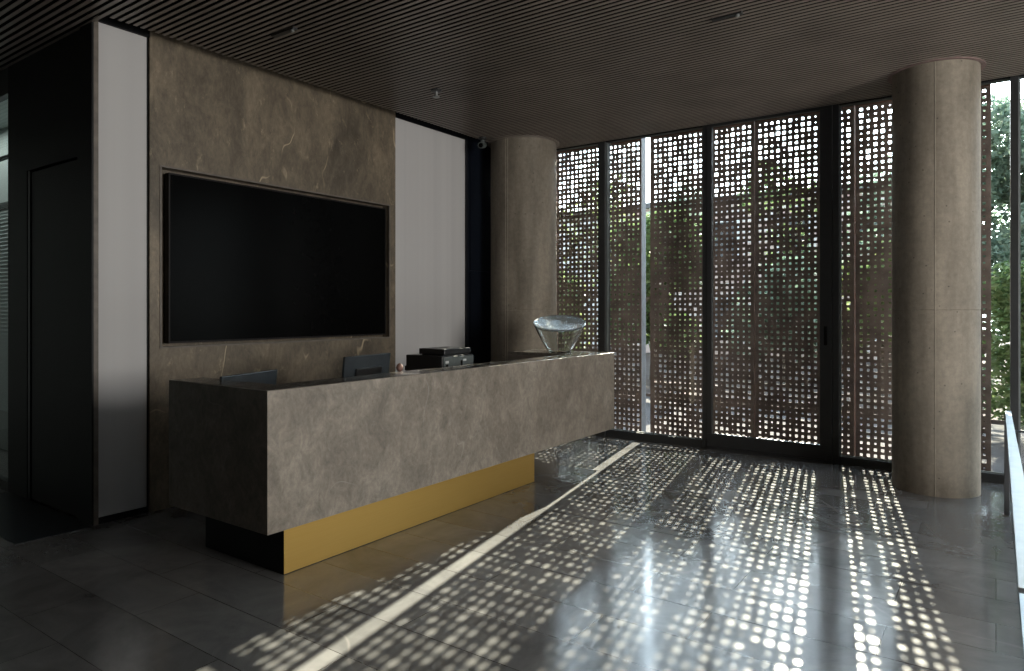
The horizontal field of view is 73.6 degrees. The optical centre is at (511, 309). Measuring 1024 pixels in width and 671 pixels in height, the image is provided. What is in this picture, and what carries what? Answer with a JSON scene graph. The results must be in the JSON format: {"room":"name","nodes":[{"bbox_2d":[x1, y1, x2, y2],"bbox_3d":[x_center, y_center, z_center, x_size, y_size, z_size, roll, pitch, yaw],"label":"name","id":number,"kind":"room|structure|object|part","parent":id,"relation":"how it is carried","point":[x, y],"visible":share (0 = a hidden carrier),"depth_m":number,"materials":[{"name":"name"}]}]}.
{"room":"reception lobby","nodes":[
{"label":"reception lobby","id":0,"kind":"room"},
{"bbox_2d":[0,126,7,449],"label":"window","id":1,"kind":"structure","parent":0,"point":[4,131],"depth_m":7.36,"materials":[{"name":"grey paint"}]},
{"bbox_2d":[0,201,7,410],"bbox_3d":[-5.251,-0.035,7.121,3.440,2.170,0.060,0,0,35],"label":"window blind","id":2,"kind":"object","parent":1,"relation":"attached to","point":[4,205],"visible":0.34,"depth_m":7.17,"materials":[{"name":"black metal"}]},
{"bbox_2d":[8,18,93,525],"bbox_3d":[-3.315,-0.340,5.493,1.522,3.680,0.762,0,0,35],"label":"wall","id":3,"kind":"structure","parent":0,"point":[51,89],"depth_m":5.16,"materials":[{"name":"paint"}]},
{"bbox_2d":[0,63,7,489],"bbox_3d":[-5.574,-0.335,6.700,3.560,3.670,0.060,0,0,35],"label":"window","id":4,"kind":"structure","parent":3,"relation":"in","point":[4,73],"depth_m":5.75,"materials":[{"name":"clear glass"}]},
{"bbox_2d":[28,160,76,515],"bbox_3d":[-3.446,0.200,5.197,0.876,2.600,0.096,0,0,35],"label":"door","id":5,"kind":"structure","parent":3,"relation":"in","point":[52,191],"depth_m":5.16,"materials":[{"name":"black paint"}]},
{"bbox_2d":[94,15,98,525],"bbox_3d":[-2.971,-0.340,4.817,0.184,3.680,0.032,0,0,35],"label":"trim","id":6,"kind":"structure","parent":3,"relation":"attached to","point":[96,24],"depth_m":4.77,"materials":[{"name":"black metal"}]},
{"bbox_2d":[148,30,490,511],"bbox_3d":[-1.398,-0.340,7.027,0.200,3.680,4.683,0,0,35],"label":"wall","id":7,"kind":"structure","parent":0,"point":[211,112],"depth_m":5.88,"materials":[{"name":"brown stone"}]},
{"bbox_2d":[160,165,389,348],"bbox_3d":[-1.955,-0.400,6.106,0.018,1.380,2.388,0,0,35],"label":"trim","id":8,"kind":"structure","parent":7,"relation":"attached to","point":[161,166],"depth_m":5.77,"materials":[{"name":"brown metal"}]},
{"bbox_2d":[165,172,385,342],"bbox_3d":[-1.978,-0.396,6.137,0.061,1.299,2.264,0,0,35],"label":"television","id":9,"kind":"object","parent":7,"relation":"attached to","point":[243,262],"visible":1,"depth_m":5.90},
{"bbox_2d":[0,435,1023,670],"bbox_3d":[-0.755,1.625,2.568,16.200,0.250,11.320,0,0,35],"label":"floor","id":10,"kind":"structure","parent":0,"point":[619,554],"depth_m":3.77,"materials":[{"name":"tile"}]},
{"bbox_2d":[0,492,93,544],"bbox_3d":[-3.659,1.508,5.000,1.530,0.023,0.465,0,0,35],"label":"rug","id":11,"kind":"object","parent":10,"relation":"on","point":[22,520],"visible":0.8,"depth_m":4.84,"materials":[{"name":"black fabric"}]},
{"bbox_2d":[169,349,613,574],"bbox_3d":[-0.533,0.964,5.519,0.986,1.073,4.005,0,0,35],"label":"reception desk","id":12,"kind":"object","parent":10,"relation":"on","point":[285,478],"visible":0.97,"depth_m":4.20,"materials":[{"name":"grey stone"}]},
{"bbox_3d":[-1.692,0.807,3.900,0.964,0.761,0.022,0,0,35],"label":"panel","id":13,"kind":"part","parent":12,"relation":"part of","materials":[{"name":"grey stone"}]},
{"bbox_2d":[219,369,277,383],"bbox_3d":[-1.722,0.577,4.405,0.230,0.347,0.526,0,0,18],"label":"computer monitor","id":14,"kind":"object","parent":12,"relation":"on","point":[269,376],"visible":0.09,"depth_m":4.45,"materials":[{"name":"black plastic"}]},
{"bbox_2d":[342,353,390,376],"bbox_3d":[-1.094,0.539,5.033,0.230,0.422,0.526,0,0,26],"label":"computer monitor","id":15,"kind":"object","parent":12,"relation":"on","point":[370,364],"visible":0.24,"depth_m":4.98,"materials":[{"name":"black plastic"}]},
{"bbox_2d":[176,349,608,389],"bbox_3d":[-0.542,0.442,5.526,0.963,0.030,3.959,0,0,35],"label":"countertop","id":16,"kind":"structure","parent":12,"relation":"on","point":[548,355],"depth_m":4.46,"materials":[{"name":"grey stone"}]},
{"bbox_2d":[396,363,408,371],"bbox_3d":[-0.793,0.568,4.987,0.077,0.364,0.104,0,0,35],"label":"ornament","id":17,"kind":"object","parent":12,"relation":"on","point":[399,367],"visible":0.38,"depth_m":4.96,"materials":[{"name":"ceramic"}]},
{"bbox_2d":[405,346,472,370],"bbox_3d":[-0.619,0.535,5.804,0.435,0.430,0.400,0,0,35],"label":"box","id":18,"kind":"object","parent":12,"relation":"on","point":[432,357],"visible":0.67,"depth_m":5.67,"materials":[{"name":"black plastic"}]},
{"bbox_3d":[-0.566,0.344,5.797,0.280,0.047,0.350,0,0,35],"label":"scanner lid","id":19,"kind":"part","parent":18,"relation":"part of","materials":[{"name":"black plastic"}]},
{"bbox_3d":[-0.443,0.557,5.688,0.006,0.345,0.385,0,0,35],"label":"panel","id":20,"kind":"part","parent":18,"relation":"part of","materials":[{"name":"grey plastic"}]},
{"bbox_3d":[-0.140,0.807,5.241,0.022,0.761,4.005,0,0,35],"label":"panel","id":21,"kind":"part","parent":12,"relation":"part of","materials":[{"name":"grey stone"}]},
{"bbox_2d":[533,315,585,352],"bbox_3d":[0.482,0.238,6.948,0.530,0.375,0.520,0,0,35],"label":"glass bowl","id":22,"kind":"object","parent":12,"relation":"on","point":[558,333],"visible":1,"depth_m":6.84,"materials":[{"name":"clear"}]},
{"bbox_3d":[0.482,0.247,6.948,0.518,0.358,0.508,0,0,35],"label":"glass","id":23,"kind":"part","parent":22,"relation":"part of","materials":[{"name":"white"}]},
{"bbox_3d":[0.482,0.131,6.948,0.530,0.161,0.520,0,0,35],"label":"frosted dish","id":24,"kind":"part","parent":22,"relation":"part of","materials":[{"name":"grey glass"}]},
{"bbox_2d":[488,135,558,361],"bbox_3d":[0.140,-0.345,8.274,0.866,3.690,0.866,0,0,35],"label":"concrete column","id":25,"kind":"structure","parent":10,"relation":"on","point":[523,168],"depth_m":7.92,"materials":[{"name":"grey concrete"}]},
{"bbox_2d":[598,141,609,436],"bbox_3d":[1.105,-0.249,8.192,0.090,3.499,0.150,0,0,35],"label":"window post","id":26,"kind":"object","parent":10,"relation":"on","point":[602,146],"visible":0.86,"depth_m":8.14,"materials":[{"name":"black metal"}]},
{"bbox_2d":[605,127,701,447],"bbox_3d":[1.619,-0.249,7.815,1.185,3.499,0.090,0,0,35],"label":"window","id":27,"kind":"structure","parent":10,"relation":"on","point":[617,433],"depth_m":7.83,"materials":[{"name":"black metal"}]},
{"bbox_2d":[702,125,706,448],"bbox_3d":[2.131,-0.249,7.465,0.055,3.499,0.150,0,0,35],"label":"window post","id":28,"kind":"object","parent":10,"relation":"on","point":[704,128],"visible":0.49,"depth_m":7.41,"materials":[{"name":"black metal"}]},
{"bbox_2d":[706,446,832,463],"bbox_3d":[2.644,1.485,7.065,1.245,0.030,0.150,0,0,35],"label":"trim","id":29,"kind":"structure","parent":10,"relation":"on","point":[707,447],"depth_m":6.98,"materials":[{"name":"black metal"}]},
{"bbox_2d":[707,105,831,460],"bbox_3d":[2.620,-0.263,7.039,1.245,3.465,0.071,0,0,35],"label":"door","id":30,"kind":"structure","parent":29,"relation":"on","point":[822,451],"depth_m":6.72,"materials":[{"name":"black metal"}]},
{"bbox_3d":[3.066,0.253,6.690,0.027,0.185,0.016,0,0,35],"label":"handle","id":31,"kind":"part","parent":30,"relation":"part of","materials":[{"name":"black metal"}]},
{"bbox_2d":[832,104,839,463],"bbox_3d":[3.192,-0.249,6.715,0.057,3.499,0.150,0,0,35],"label":"window post","id":32,"kind":"object","parent":10,"relation":"on","point":[835,108],"visible":0.8,"depth_m":6.65,"materials":[{"name":"black metal"}]},
{"bbox_2d":[839,78,1009,483],"bbox_3d":[3.758,-0.249,6.302,1.345,3.499,0.090,0,0,35],"label":"window","id":33,"kind":"structure","parent":10,"relation":"on","point":[986,476],"depth_m":6.60,"materials":[{"name":"black metal"}]},
{"bbox_2d":[887,56,985,498],"bbox_3d":[3.562,-0.345,5.757,0.706,3.690,0.706,0,0,35],"label":"concrete column","id":34,"kind":"structure","parent":10,"relation":"on","point":[936,103],"depth_m":5.49,"materials":[{"name":"grey concrete"}]},
{"bbox_2d":[1004,411,1023,593],"bbox_3d":[2.511,1.120,3.411,0.062,0.760,3.930,0,0,35],"label":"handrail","id":35,"kind":"object","parent":10,"relation":"on","point":[1013,471],"visible":1,"depth_m":3.00,"materials":[{"name":"metal"}]},
{"bbox_3d":[3.623,1.127,5.007,0.033,0.745,0.024,0,0,35],"label":"post","id":36,"kind":"part","parent":35,"relation":"part of","materials":[{"name":"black metal"}]},
{"bbox_2d":[1010,75,1018,448],"bbox_3d":[4.336,-0.249,5.905,0.058,3.499,0.150,0,0,35],"label":"window post","id":37,"kind":"object","parent":10,"relation":"on","point":[1014,80],"visible":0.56,"depth_m":5.84,"materials":[{"name":"black metal"}]},
{"bbox_2d":[1019,593,1023,646],"bbox_3d":[2.369,1.523,3.150,0.028,0.054,4.680,0,0,35],"label":"trim","id":38,"kind":"structure","parent":10,"relation":"attached to","point":[1021,596],"depth_m":3.40,"materials":[{"name":"metal"}]},
{"bbox_2d":[0,0,1023,148],"bbox_3d":[-1.348,-2.180,3.116,14.600,0.440,11.730,0,0,35],"label":"ceiling","id":39,"kind":"structure","parent":0,"point":[4,2],"depth_m":5.25,"materials":[{"name":"brown wood"}]},
{"bbox_2d":[271,24,297,37],"bbox_3d":[-1.637,-1.996,4.914,0.250,0.048,0.040,0,0,35],"label":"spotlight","id":40,"kind":"object","parent":39,"relation":"in","point":[293,29],"visible":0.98,"depth_m":4.90,"materials":[{"name":"black metal"}]},
{"bbox_2d":[431,88,441,97],"bbox_3d":[-0.689,-1.968,6.221,0.100,0.073,0.100,0,0,35],"label":"sprinkler","id":41,"kind":"object","parent":39,"relation":"attached to","point":[436,91],"visible":1,"depth_m":6.21,"materials":[{"name":"black metal"}]},
{"bbox_2d":[478,137,486,147],"bbox_3d":[-0.343,-1.929,7.920,0.089,0.143,0.153,0,0,13],"label":"security camera","id":42,"kind":"object","parent":39,"relation":"attached to","point":[482,144],"visible":1,"depth_m":7.89,"materials":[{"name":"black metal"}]},
{"bbox_2d":[711,8,742,21],"bbox_3d":[1.459,-1.996,4.646,0.205,0.048,0.040,0,0,35],"label":"ceiling light","id":43,"kind":"object","parent":39,"relation":"in","point":[737,14],"visible":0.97,"depth_m":4.63,"materials":[{"name":"black metal"}]},
{"bbox_2d":[709,105,830,124],"bbox_3d":[2.646,-1.997,7.068,1.245,0.004,0.113,0,0,35],"label":"trim","id":44,"kind":"structure","parent":39,"relation":"attached to","point":[828,105],"depth_m":6.99,"materials":[{"name":"black metal"}]},
{"bbox_3d":[-1.635,-0.340,6.994,0.150,3.680,5.010,0,0,35],"label":"wall","id":45,"kind":"structure","parent":0,"visible":0},
{"bbox_2d":[99,22,146,516],"bbox_3d":[-2.862,-0.282,4.968,0.148,3.472,0.337,0,0,35],"label":"wall panel","id":46,"kind":"object","parent":45,"relation":"attached to","point":[122,53],"visible":0.76,"depth_m":4.91,"materials":[{"name":"white paint"}]},
{"bbox_2d":[99,13,465,523],"bbox_3d":[-1.787,-0.340,6.491,0.184,3.680,4.068,0,0,35],"label":"trim","id":47,"kind":"structure","parent":45,"relation":"attached to","point":[106,20],"depth_m":5.08,"materials":[{"name":"black paint"}]},
{"bbox_2d":[395,118,464,371],"bbox_3d":[-0.952,-0.282,7.673,0.142,3.472,1.165,0,0,35],"label":"wall panel","id":48,"kind":"object","parent":45,"relation":"attached to","point":[429,163],"visible":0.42,"depth_m":7.57,"materials":[{"name":"white paint"}]},
{"bbox_3d":[4.483,-0.225,-1.108,0.200,3.950,11.370,0,0,35],"label":"wall","id":49,"kind":"structure","parent":0,"visible":0},
{"bbox_2d":[1019,76,1023,458],"bbox_3d":[6.004,-0.249,4.713,4.042,3.499,0.090,0,0,35],"label":"window","id":50,"kind":"structure","parent":49,"relation":"in","point":[1020,77],"depth_m":5.86,"materials":[{"name":"black metal"}]},
{"label":"outside","id":51,"kind":"structure","parent":0,"visible":0},
{"bbox_2d":[584,342,1021,423],"bbox_3d":[6.624,1.495,26.674,70.000,0.050,28.800,0,0,35],"label":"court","id":52,"kind":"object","parent":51,"point":[995,420],"depth_m":13.68,"materials":[{"name":"green plant"}]},
{"bbox_2d":[559,267,593,350],"bbox_3d":[0.665,0.019,15.472,2.559,3.009,2.227,0,0,16],"label":"tree","id":53,"kind":"object","parent":52,"relation":"on","point":[560,267],"visible":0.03,"depth_m":15.12,"materials":[{"name":"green plant"}]},
{"bbox_2d":[559,213,629,346],"bbox_3d":[-1.139,-1.180,33.882,19.300,5.400,6.300,0,0,35],"label":"building","id":54,"kind":"structure","parent":52,"relation":"on","point":[573,213],"depth_m":27.33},
{"bbox_2d":[560,174,638,286],"bbox_3d":[2.669,-1.262,20.394,2.472,5.567,2.533,0,0,35],"label":"tree","id":55,"kind":"object","parent":52,"relation":"on","point":[593,251],"visible":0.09,"depth_m":20.24,"materials":[{"name":"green plant"}]},
{"bbox_2d":[597,205,716,379],"bbox_3d":[2.983,-0.331,14.357,2.687,3.708,1.936,0,0,35],"label":"tree","id":56,"kind":"object","parent":52,"relation":"on","point":[647,215],"visible":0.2,"depth_m":14.03,"materials":[{"name":"green plant"}]},
{"bbox_2d":[646,183,701,361],"bbox_3d":[4.117,-0.847,17.826,1.973,4.738,2.078,0,0,0],"label":"tree","id":57,"kind":"object","parent":52,"relation":"on","point":[685,183],"visible":0.02,"depth_m":17.40,"materials":[{"name":"green plant"}]},
{"bbox_2d":[628,181,891,359],"bbox_3d":[9.461,-1.080,23.931,8.900,5.200,6.300,0,0,35],"label":"building","id":58,"kind":"structure","parent":52,"relation":"on","point":[861,194],"depth_m":21.79,"materials":[{"name":"red brick"}]},
{"bbox_3d":[6.849,-2.250,22.101,0.860,1.160,0.025,0,0,35],"label":"pane","id":59,"kind":"part","parent":58,"relation":"part of","materials":[{"name":"clear glass"}]},
{"bbox_3d":[6.849,0.250,22.101,0.860,1.160,0.025,0,0,35],"label":"pane","id":60,"kind":"part","parent":58,"relation":"part of","materials":[{"name":"clear glass"}]},
{"bbox_3d":[8.604,-2.250,20.859,0.860,1.160,0.025,0,0,35],"label":"pane","id":61,"kind":"part","parent":58,"relation":"part of","materials":[{"name":"clear glass"}]},
{"bbox_2d":[721,253,816,378],"bbox_3d":[5.687,0.174,14.225,2.265,2.699,2.365,0,0,-14],"label":"tree","id":62,"kind":"object","parent":52,"relation":"on","point":[783,257],"visible":0.12,"depth_m":13.96,"materials":[{"name":"green plant"}]},
{"bbox_2d":[737,159,816,366],"bbox_3d":[6.999,-1.268,17.826,2.577,5.579,2.227,0,0,-43],"label":"tree","id":63,"kind":"object","parent":52,"relation":"on","point":[790,177],"visible":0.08,"depth_m":17.69,"materials":[{"name":"green plant"}]},
{"bbox_2d":[842,240,891,394],"bbox_3d":[6.557,0.044,12.034,1.914,2.958,1.841,0,0,35],"label":"tree","id":64,"kind":"object","parent":52,"relation":"on","point":[889,259],"visible":0.1,"depth_m":11.78,"materials":[{"name":"green plant"}]},
{"bbox_2d":[842,153,891,377],"bbox_3d":[8.155,-0.926,14.895,2.188,4.895,2.134,0,0,35],"label":"tree","id":65,"kind":"object","parent":52,"relation":"on","point":[882,173],"visible":0.03,"depth_m":14.88,"materials":[{"name":"green plant"}]},
{"bbox_2d":[982,94,1023,410],"bbox_3d":[6.925,-0.784,9.407,2.731,4.613,2.240,0,0,35],"label":"tree","id":66,"kind":"object","parent":52,"relation":"on","point":[1000,154],"visible":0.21,"depth_m":9.46,"materials":[{"name":"green plant"}]},
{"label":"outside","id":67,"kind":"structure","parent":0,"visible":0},
{"bbox_2d":[614,334,1023,472],"bbox_3d":[11.283,1.660,33.257,70.000,0.280,52.670,0,0,35],"label":"ground","id":68,"kind":"structure","parent":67,"point":[997,430],"depth_m":8.56,"materials":[{"name":"grey concrete"}]},
{"bbox_2d":[557,138,645,431],"bbox_3d":[1.073,-0.310,8.623,1.260,3.620,0.142,0,0,35],"label":"perforated panel","id":69,"kind":"object","parent":68,"relation":"on","point":[590,183],"visible":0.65,"depth_m":8.41,"materials":[{"name":"brown metal"}]},
{"bbox_3d":[1.050,-2.080,8.591,1.260,0.080,0.062,0,0,35],"label":"rail","id":70,"kind":"part","parent":69,"relation":"part of","materials":[{"name":"brown metal"}]},
{"bbox_2d":[650,121,754,437],"bbox_3d":[2.169,-0.310,7.835,1.210,3.620,0.122,0,0,35],"label":"perforated panel","id":71,"kind":"object","parent":68,"relation":"on","point":[737,171],"visible":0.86,"depth_m":7.80,"materials":[{"name":"brown metal"}]},
{"bbox_3d":[2.152,-2.080,7.811,1.210,0.080,0.062,0,0,35],"label":"rail","id":72,"kind":"part","parent":71,"relation":"part of","materials":[{"name":"brown metal"}]},
{"bbox_2d":[755,105,854,455],"bbox_3d":[3.070,-0.310,7.198,0.973,3.620,0.122,0,0,35],"label":"perforated panel","id":73,"kind":"object","parent":68,"relation":"on","point":[764,164],"visible":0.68,"depth_m":7.22,"materials":[{"name":"brown metal"}]},
{"bbox_3d":[3.053,-2.080,7.173,0.973,0.080,0.062,0,0,35],"label":"rail","id":74,"kind":"part","parent":73,"relation":"part of","materials":[{"name":"brown metal"}]},
{"bbox_2d":[855,84,990,470],"bbox_3d":[3.933,-0.310,6.587,1.115,3.620,0.122,0,0,35],"label":"perforated panel","id":75,"kind":"object","parent":68,"relation":"on","point":[879,115],"visible":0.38,"depth_m":6.75,"materials":[{"name":"brown metal"}]},
{"bbox_3d":[3.916,-2.080,6.563,1.115,0.080,0.062,0,0,35],"label":"rail","id":76,"kind":"part","parent":75,"relation":"part of","materials":[{"name":"brown metal"}]},
{"bbox_2d":[982,260,1023,430],"bbox_3d":[6.034,0.478,7.556,1.522,2.094,1.756,0,0,-29],"label":"tree","id":77,"kind":"object","parent":68,"relation":"on","point":[1000,292],"visible":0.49,"depth_m":7.63,"materials":[{"name":"green plant"}]},
{"bbox_3d":[-0.077,-0.340,9.040,0.330,3.680,0.130,0,0,35],"label":"wall","id":78,"kind":"structure","parent":0,"visible":0},
{"bbox_2d":[557,143,597,434],"bbox_3d":[0.554,-0.249,8.569,1.245,3.499,0.090,0,0,35],"label":"window","id":79,"kind":"structure","parent":78,"relation":"in","point":[595,144],"depth_m":8.38,"materials":[{"name":"black metal"}]}
]}

